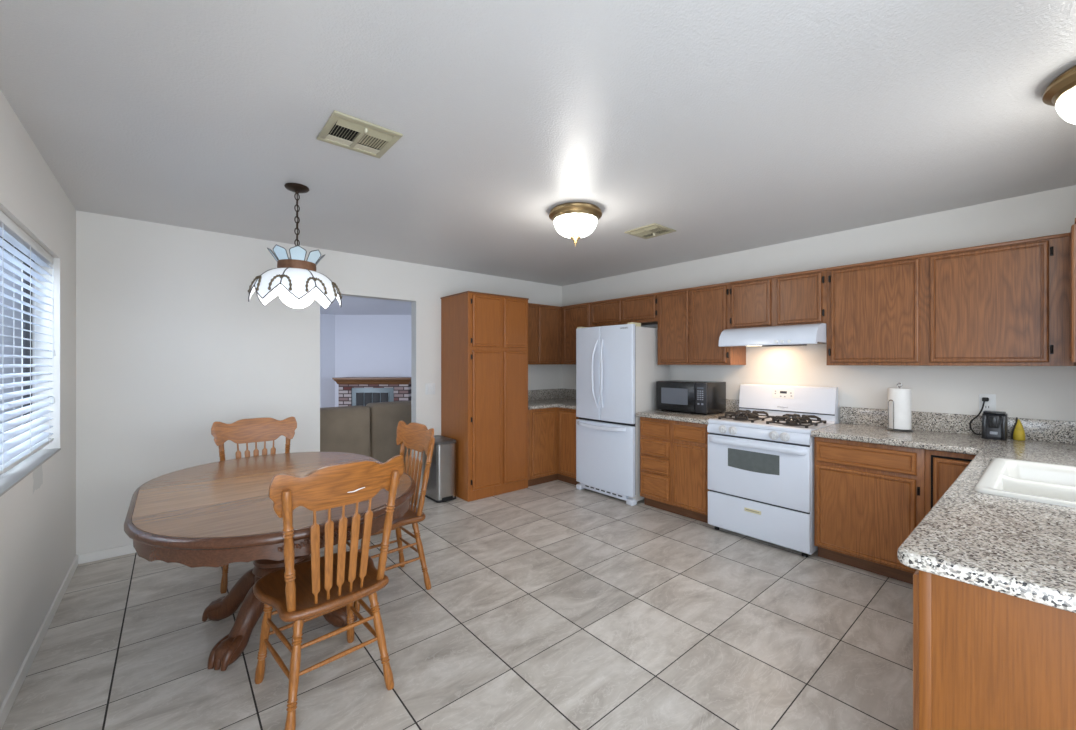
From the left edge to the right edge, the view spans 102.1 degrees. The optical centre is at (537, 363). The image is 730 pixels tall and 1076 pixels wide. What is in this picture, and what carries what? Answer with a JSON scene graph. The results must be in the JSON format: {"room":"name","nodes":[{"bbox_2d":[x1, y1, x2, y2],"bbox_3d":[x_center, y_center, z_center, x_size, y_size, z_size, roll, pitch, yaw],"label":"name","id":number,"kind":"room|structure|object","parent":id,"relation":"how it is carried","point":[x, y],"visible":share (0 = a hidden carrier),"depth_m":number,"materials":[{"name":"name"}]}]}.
{"room":"eat-in kitchen","nodes":[
{"label":"eat-in kitchen","id":0,"kind":"room"},
{"bbox_2d":[0,90,75,706],"bbox_3d":[-0.875,0.167,0.139,0.150,2.440,7.340,0,0,-40],"label":"wall","id":1,"kind":"structure","parent":0,"point":[38,514],"depth_m":2.27,"materials":[{"name":"white paint"}]},
{"bbox_2d":[0,236,60,496],"bbox_3d":[-2.350,-0.053,1.897,0.149,1.130,1.630,0,0,-40],"label":"window","id":2,"kind":"structure","parent":1,"relation":"in","point":[13,476],"depth_m":2.24,"materials":[{"name":"white metal"}]},
{"bbox_2d":[0,210,55,474],"bbox_3d":[-2.323,-0.083,1.910,0.065,1.068,1.585,0,0,-40],"label":"window blind","id":3,"kind":"object","parent":2,"relation":"attached to","point":[17,444],"visible":1,"depth_m":2.08,"materials":[{"name":"white plastic"}]},
{"bbox_2d":[0,555,77,729],"bbox_3d":[-1.844,1.354,1.415,0.012,0.066,4.140,0,0,-40],"label":"baseboard","id":4,"kind":"structure","parent":1,"relation":"attached to","point":[7,704],"depth_m":2.02,"materials":[{"name":"white paint"}]},
{"bbox_2d":[76,210,561,554],"bbox_3d":[-1.486,0.167,4.502,4.840,2.440,0.120,0,0,-40],"label":"wall","id":5,"kind":"structure","parent":0,"point":[171,344],"depth_m":3.39,"materials":[{"name":"white paint"}]},
{"bbox_2d":[78,487,421,563],"bbox_3d":[-2.117,1.354,3.884,2.754,0.066,0.012,0,0,-40],"label":"baseboard","id":6,"kind":"structure","parent":5,"relation":"attached to","point":[127,549],"depth_m":3.08,"materials":[{"name":"white paint"}]},
{"bbox_2d":[425,383,434,394],"bbox_3d":[-1.161,0.277,4.690,0.114,0.120,0.011,0,0,-40],"label":"light switch","id":7,"kind":"object","parent":5,"relation":"attached to","point":[429,387],"visible":1,"depth_m":4.68,"materials":[{"name":"white plastic"}]},
{"bbox_2d":[528,303,560,364],"bbox_3d":[0.031,-0.351,5.489,1.045,0.734,0.323,0,0,-40],"label":"upper cabinet","id":8,"kind":"object","parent":5,"relation":"attached to","point":[544,321],"visible":0.55,"depth_m":5.32,"materials":[{"name":"brown wood"}]},
{"bbox_2d":[528,388,575,399],"bbox_3d":[0.226,0.410,5.257,1.046,0.130,0.928,0,0,-40],"label":"backsplash","id":9,"kind":"structure","parent":5,"relation":"attached to","point":[541,394],"depth_m":5.76,"materials":[{"name":"stone"}]},
{"bbox_2d":[320,314,334,407],"bbox_3d":[-5.632,0.167,8.462,3.504,2.440,0.100,0,0,-40],"label":"wall","id":10,"kind":"structure","parent":0,"point":[327,321],"depth_m":9.33,"materials":[{"name":"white paint"}]},
{"bbox_2d":[335,315,410,406],"bbox_3d":[-1.760,0.167,9.480,5.320,2.440,0.100,0,0,0],"label":"wall","id":11,"kind":"structure","parent":0,"point":[365,345],"depth_m":9.43,"materials":[{"name":"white paint"}]},
{"bbox_2d":[1,480,912,729],"bbox_3d":[0.925,1.417,1.643,4.840,0.060,7.520,0,0,-40],"label":"floor","id":12,"kind":"structure","parent":0,"point":[553,605],"depth_m":2.17,"materials":[{"name":"grey tile"}]},
{"bbox_2d":[211,417,296,593],"bbox_3d":[-1.878,0.891,2.922,0.511,0.997,0.495,0,0,-37],"label":"dining chair","id":13,"kind":"object","parent":12,"relation":"on","point":[250,430],"visible":0.41,"depth_m":3.07,"materials":[{"name":"brown wood"}]},
{"bbox_2d":[124,452,415,670],"bbox_3d":[-1.413,1.014,2.386,1.220,0.738,1.728,0,0,-40],"label":"dining table","id":14,"kind":"object","parent":12,"relation":"on","point":[220,513],"visible":0.66,"depth_m":1.97,"materials":[{"name":"brown wood"}]},
{"bbox_2d":[253,455,403,729],"bbox_3d":[-0.917,0.891,1.870,0.511,0.997,0.495,0,0,-45],"label":"dining chair","id":15,"kind":"object","parent":12,"relation":"on","point":[302,592],"visible":1,"depth_m":1.73,"materials":[{"name":"brown wood"}]},
{"bbox_2d":[346,421,434,611],"bbox_3d":[-0.960,0.891,2.681,0.495,0.997,0.511,0,0,-41],"label":"dining chair","id":16,"kind":"object","parent":12,"relation":"on","point":[415,436],"visible":0.52,"depth_m":2.71,"materials":[{"name":"brown wood"}]},
{"bbox_2d":[422,435,455,502],"bbox_3d":[-1.022,1.080,4.500,0.228,0.613,0.410,0,0,-40],"label":"trash can","id":17,"kind":"object","parent":12,"relation":"on","point":[441,485],"visible":0.82,"depth_m":4.37,"materials":[{"name":"silver metal"}]},
{"bbox_2d":[440,291,528,501],"bbox_3d":[-0.584,0.333,4.797,0.783,2.108,0.588,0,0,-40],"label":"pantry cabinet","id":18,"kind":"object","parent":12,"relation":"on","point":[484,336],"visible":0.98,"depth_m":4.53,"materials":[{"name":"orange wood"}]},
{"bbox_2d":[528,407,579,486],"bbox_3d":[0.225,0.951,5.257,1.047,0.872,0.928,0,0,-40],"label":"base cabinet","id":19,"kind":"object","parent":12,"relation":"on","point":[551,431],"visible":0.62,"depth_m":4.97,"materials":[{"name":"orange wood"}]},
{"bbox_2d":[528,388,575,409],"bbox_3d":[0.226,0.430,5.257,1.046,0.170,0.928,0,0,-40],"label":"countertop","id":20,"kind":"structure","parent":19,"relation":"on","point":[543,398],"depth_m":5.60,"materials":[{"name":"stone"}]},
{"bbox_2d":[576,322,669,505],"bbox_3d":[0.884,0.494,4.684,0.711,1.786,0.773,0,0,-40],"label":"refrigerator","id":21,"kind":"object","parent":12,"relation":"on","point":[618,370],"visible":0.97,"depth_m":4.40,"materials":[{"name":"white metal"}]},
{"bbox_2d":[640,417,708,522],"bbox_3d":[1.442,0.951,4.142,0.624,0.872,0.705,0,0,-40],"label":"base cabinet","id":22,"kind":"object","parent":12,"relation":"on","point":[673,454],"visible":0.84,"depth_m":3.92,"materials":[{"name":"orange wood"}]},
{"bbox_2d":[636,399,738,423],"bbox_3d":[1.431,0.430,4.131,0.654,0.170,0.728,0,0,-40],"label":"countertop","id":23,"kind":"structure","parent":22,"relation":"on","point":[732,405],"depth_m":4.03,"materials":[{"name":"stone"}]},
{"bbox_2d":[656,380,725,414],"bbox_3d":[1.488,0.326,4.246,0.371,0.296,0.535,0,0,-40],"label":"microwave","id":24,"kind":"object","parent":23,"relation":"on","point":[705,397],"visible":1,"depth_m":4.09,"materials":[{"name":"black plastic"}]},
{"bbox_2d":[707,384,838,556],"bbox_3d":[1.891,0.789,3.535,0.676,1.196,0.764,0,0,-40],"label":"gas range","id":25,"kind":"object","parent":12,"relation":"on","point":[761,454],"visible":0.99,"depth_m":3.37,"materials":[{"name":"white metal"}]},
{"bbox_2d":[708,416,838,433],"bbox_3d":[1.910,0.479,3.551,0.621,0.044,0.764,0,0,-40],"label":"cooktop","id":26,"kind":"object","parent":25,"relation":"in","point":[765,424],"depth_m":3.39,"materials":[{"name":"white metal"}]},
{"bbox_2d":[814,437,924,584],"bbox_3d":[2.370,0.951,3.041,0.624,0.872,0.590,0,0,-40],"label":"base cabinet","id":27,"kind":"object","parent":12,"relation":"on","point":[869,498],"visible":0.62,"depth_m":2.83,"materials":[{"name":"orange wood"}]},
{"bbox_2d":[925,449,975,515],"bbox_3d":[2.845,0.951,2.475,0.627,0.872,0.883,0,0,-40],"label":"base cabinet","id":28,"kind":"object","parent":12,"relation":"on","point":[942,468],"visible":0.18,"depth_m":2.56,"materials":[{"name":"orange wood"}]},
{"bbox_2d":[913,570,1075,729],"bbox_3d":[1.926,0.951,1.529,2.036,0.872,0.621,0,0,-40],"label":"base cabinet","id":29,"kind":"object","parent":12,"relation":"on","point":[984,659],"visible":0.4,"depth_m":1.00,"materials":[{"name":"orange wood"}]},
{"bbox_2d":[811,406,1075,612],"bbox_3d":[1.871,0.430,2.044,2.672,0.170,1.479,0,0,-40],"label":"countertop","id":30,"kind":"structure","parent":29,"relation":"on","point":[1024,549],"depth_m":1.31,"materials":[{"name":"stone"}]},
{"bbox_2d":[886,383,912,431],"bbox_3d":[2.549,0.306,3.064,0.151,0.336,0.148,0,0,-40],"label":"paper towel holder","id":31,"kind":"object","parent":30,"relation":"on","point":[888,428],"visible":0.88,"depth_m":3.04,"materials":[{"name":"metal"}]},
{"bbox_2d":[888,388,911,429],"bbox_3d":[2.550,0.318,3.065,0.129,0.282,0.129,0,0,-40],"label":"paper towel roll","id":32,"kind":"object","parent":31,"relation":"on","point":[902,397],"visible":0.98,"depth_m":3.02,"materials":[{"name":"white paper"}]},
{"bbox_2d":[969,397,1007,439],"bbox_3d":[2.872,0.349,2.777,0.188,0.250,0.173,0,0,-40],"label":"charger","id":33,"kind":"object","parent":30,"relation":"on","point":[994,423],"visible":1,"depth_m":2.70,"materials":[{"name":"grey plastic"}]},
{"bbox_2d":[1011,417,1024,440],"bbox_3d":[2.958,0.404,2.676,0.037,0.140,0.059,0,0,-40],"label":"pouch","id":34,"kind":"object","parent":30,"relation":"on","point":[1018,433],"visible":1,"depth_m":2.67,"materials":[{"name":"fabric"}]},
{"bbox_2d":[974,458,1075,507],"bbox_3d":[2.078,0.562,1.681,0.820,0.206,0.492,0,0,-40],"label":"sink","id":35,"kind":"object","parent":30,"relation":"in","point":[1054,484],"visible":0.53,"depth_m":1.81,"materials":[{"name":"white ceramic"}]},
{"bbox_2d":[0,0,1075,314],"bbox_3d":[-0.015,-1.103,4.630,7.254,0.100,13.300,0,0,-40],"label":"ceiling","id":36,"kind":"structure","parent":0,"point":[729,126],"depth_m":1.85,"materials":[{"name":"paint"}]},
{"bbox_2d":[248,183,341,309],"bbox_3d":[-1.440,-0.691,2.597,0.495,0.725,0.495,0,0,-40],"label":"pendant lamp","id":37,"kind":"object","parent":36,"relation":"hanging from","point":[295,280],"visible":1,"depth_m":2.50,"materials":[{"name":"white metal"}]},
{"bbox_2d":[316,110,402,158],"bbox_3d":[-0.827,-1.040,2.012,0.296,0.026,0.293,0,0,-40],"label":"ceiling vent","id":38,"kind":"object","parent":36,"relation":"in","point":[343,130],"visible":1,"depth_m":2.00,"materials":[{"name":"beige metal"}]},
{"bbox_2d":[549,202,601,246],"bbox_3d":[0.258,-0.928,3.000,0.366,0.250,0.366,0,0,-40],"label":"ceiling light","id":39,"kind":"object","parent":36,"relation":"attached to","point":[574,221],"visible":1,"depth_m":2.89,"materials":[{"name":"white glass"}]},
{"bbox_2d":[624,223,675,238],"bbox_3d":[0.894,-1.040,3.462,0.286,0.026,0.291,0,0,-40],"label":"ceiling vent","id":40,"kind":"object","parent":36,"relation":"in","point":[652,230],"visible":1,"depth_m":3.44,"materials":[{"name":"beige metal"}]},
{"bbox_2d":[1042,65,1075,124],"bbox_3d":[2.061,-0.928,1.535,0.366,0.250,0.366,0,0,-40],"label":"ceiling light","id":41,"kind":"object","parent":36,"relation":"attached to","point":[1061,92],"visible":1,"depth_m":1.59,"materials":[{"name":"white glass"}]},
{"bbox_2d":[562,185,1075,422],"bbox_3d":[1.920,0.167,4.139,0.100,2.440,4.825,0,0,-40],"label":"wall","id":42,"kind":"structure","parent":0,"point":[1029,392],"depth_m":3.27,"materials":[{"name":"white paint"}]},
{"bbox_2d":[560,302,591,364],"bbox_3d":[0.569,-0.351,5.410,0.324,0.734,0.530,0,0,-40],"label":"upper cabinet","id":43,"kind":"object","parent":42,"relation":"attached to","point":[577,315],"visible":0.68,"depth_m":5.35,"materials":[{"name":"brown wood"}]},
{"bbox_2d":[591,293,657,326],"bbox_3d":[1.032,-0.573,4.861,0.324,0.290,0.908,0,0,-40],"label":"upper cabinet","id":44,"kind":"object","parent":42,"relation":"attached to","point":[643,309],"visible":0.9,"depth_m":4.71,"materials":[{"name":"brown wood"}]},
{"bbox_2d":[657,282,745,364],"bbox_3d":[1.568,-0.351,4.225,0.324,0.734,0.755,0,0,-40],"label":"upper cabinet","id":45,"kind":"object","parent":42,"relation":"attached to","point":[691,321],"visible":0.92,"depth_m":4.08,"materials":[{"name":"brown wood"}]},
{"bbox_2d":[723,399,738,412],"bbox_3d":[1.674,0.410,4.335,0.020,0.130,0.728,0,0,-40],"label":"backsplash","id":46,"kind":"structure","parent":42,"relation":"attached to","point":[732,405],"depth_m":4.13,"materials":[{"name":"stone"}]},
{"bbox_2d":[730,268,826,328],"bbox_3d":[2.049,-0.510,3.654,0.324,0.417,0.737,0,0,-40],"label":"upper cabinet","id":47,"kind":"object","parent":42,"relation":"attached to","point":[797,298],"visible":0.93,"depth_m":3.52,"materials":[{"name":"brown wood"}]},
{"bbox_2d":[719,323,825,346],"bbox_3d":[1.969,-0.216,3.588,0.532,0.166,0.732,0,0,-40],"label":"range hood","id":48,"kind":"object","parent":47,"relation":"attached to","point":[804,334],"visible":0.95,"depth_m":3.38,"materials":[{"name":"white metal"}]},
{"bbox_2d":[826,233,1074,365],"bbox_3d":[2.667,-0.351,2.922,0.324,0.734,1.180,0,0,-40],"label":"upper cabinet","id":49,"kind":"object","parent":42,"relation":"attached to","point":[1003,303],"visible":0.91,"depth_m":2.72,"materials":[{"name":"brown wood"}]},
{"bbox_2d":[840,406,1075,443],"bbox_3d":[1.878,0.410,2.050,2.654,0.130,1.479,0,0,-40],"label":"backsplash","id":50,"kind":"structure","parent":42,"relation":"attached to","point":[1035,429],"depth_m":2.94,"materials":[{"name":"stone"}]},
{"bbox_2d":[979,394,995,411],"bbox_3d":[2.941,0.262,2.844,0.008,0.120,0.078,0,0,-40],"label":"wall outlet","id":51,"kind":"object","parent":42,"relation":"attached to","point":[990,405],"visible":0.91,"depth_m":2.84,"materials":[{"name":"white plastic"}]},
{"bbox_2d":[984,404,990,409],"bbox_3d":[2.939,0.287,2.843,0.003,0.032,0.034,0,0,-40],"label":"socket","id":52,"kind":"object","parent":51,"relation":"attached to","point":[986,406],"depth_m":2.84,"materials":[{"name":"grey plastic"}]},
{"bbox_3d":[-2.419,1.417,7.521,7.204,0.060,5.780,0,0,-40],"label":"floor","id":53,"kind":"structure","parent":0,"visible":0},
{"bbox_2d":[320,401,410,465],"bbox_3d":[-2.308,0.943,5.608,2.600,0.888,0.950,0,0,-40],"label":"sofa","id":54,"kind":"object","parent":53,"relation":"on","point":[370,430],"visible":0.22,"depth_m":5.20,"materials":[{"name":"brown fabric"}]},
{"bbox_2d":[320,405,369,455],"bbox_3d":[-2.515,0.904,4.995,1.093,0.765,0.280,0,0,-40],"label":"cushion","id":55,"kind":"object","parent":54,"relation":"on","point":[346,429],"depth_m":5.05,"materials":[{"name":"beige fabric"}]},
{"bbox_2d":[366,401,410,463],"bbox_3d":[-1.670,0.893,5.707,1.097,0.788,0.280,0,0,-40],"label":"cushion","id":56,"kind":"object","parent":54,"relation":"on","point":[384,417],"depth_m":5.36,"materials":[{"name":"beige fabric"}]},
{"bbox_2d":[332,377,410,406],"bbox_3d":[-3.433,0.843,9.195,1.618,1.088,0.470,0,0,0],"label":"fireplace","id":57,"kind":"object","parent":53,"relation":"on","point":[353,391],"visible":0.39,"depth_m":9.07,"materials":[{"name":"brick"}]},
{"bbox_3d":[2.389,0.167,1.445,2.656,2.440,0.100,0,0,-40],"label":"wall","id":58,"kind":"structure","parent":0,"visible":0},
{"bbox_2d":[1070,218,1075,365],"bbox_3d":[3.004,-0.351,2.245,0.680,0.734,0.326,0,0,-40],"label":"upper cabinet","id":59,"kind":"object","parent":58,"relation":"attached to","point":[1073,227],"visible":0.96,"depth_m":2.16,"materials":[{"name":"brown wood"}]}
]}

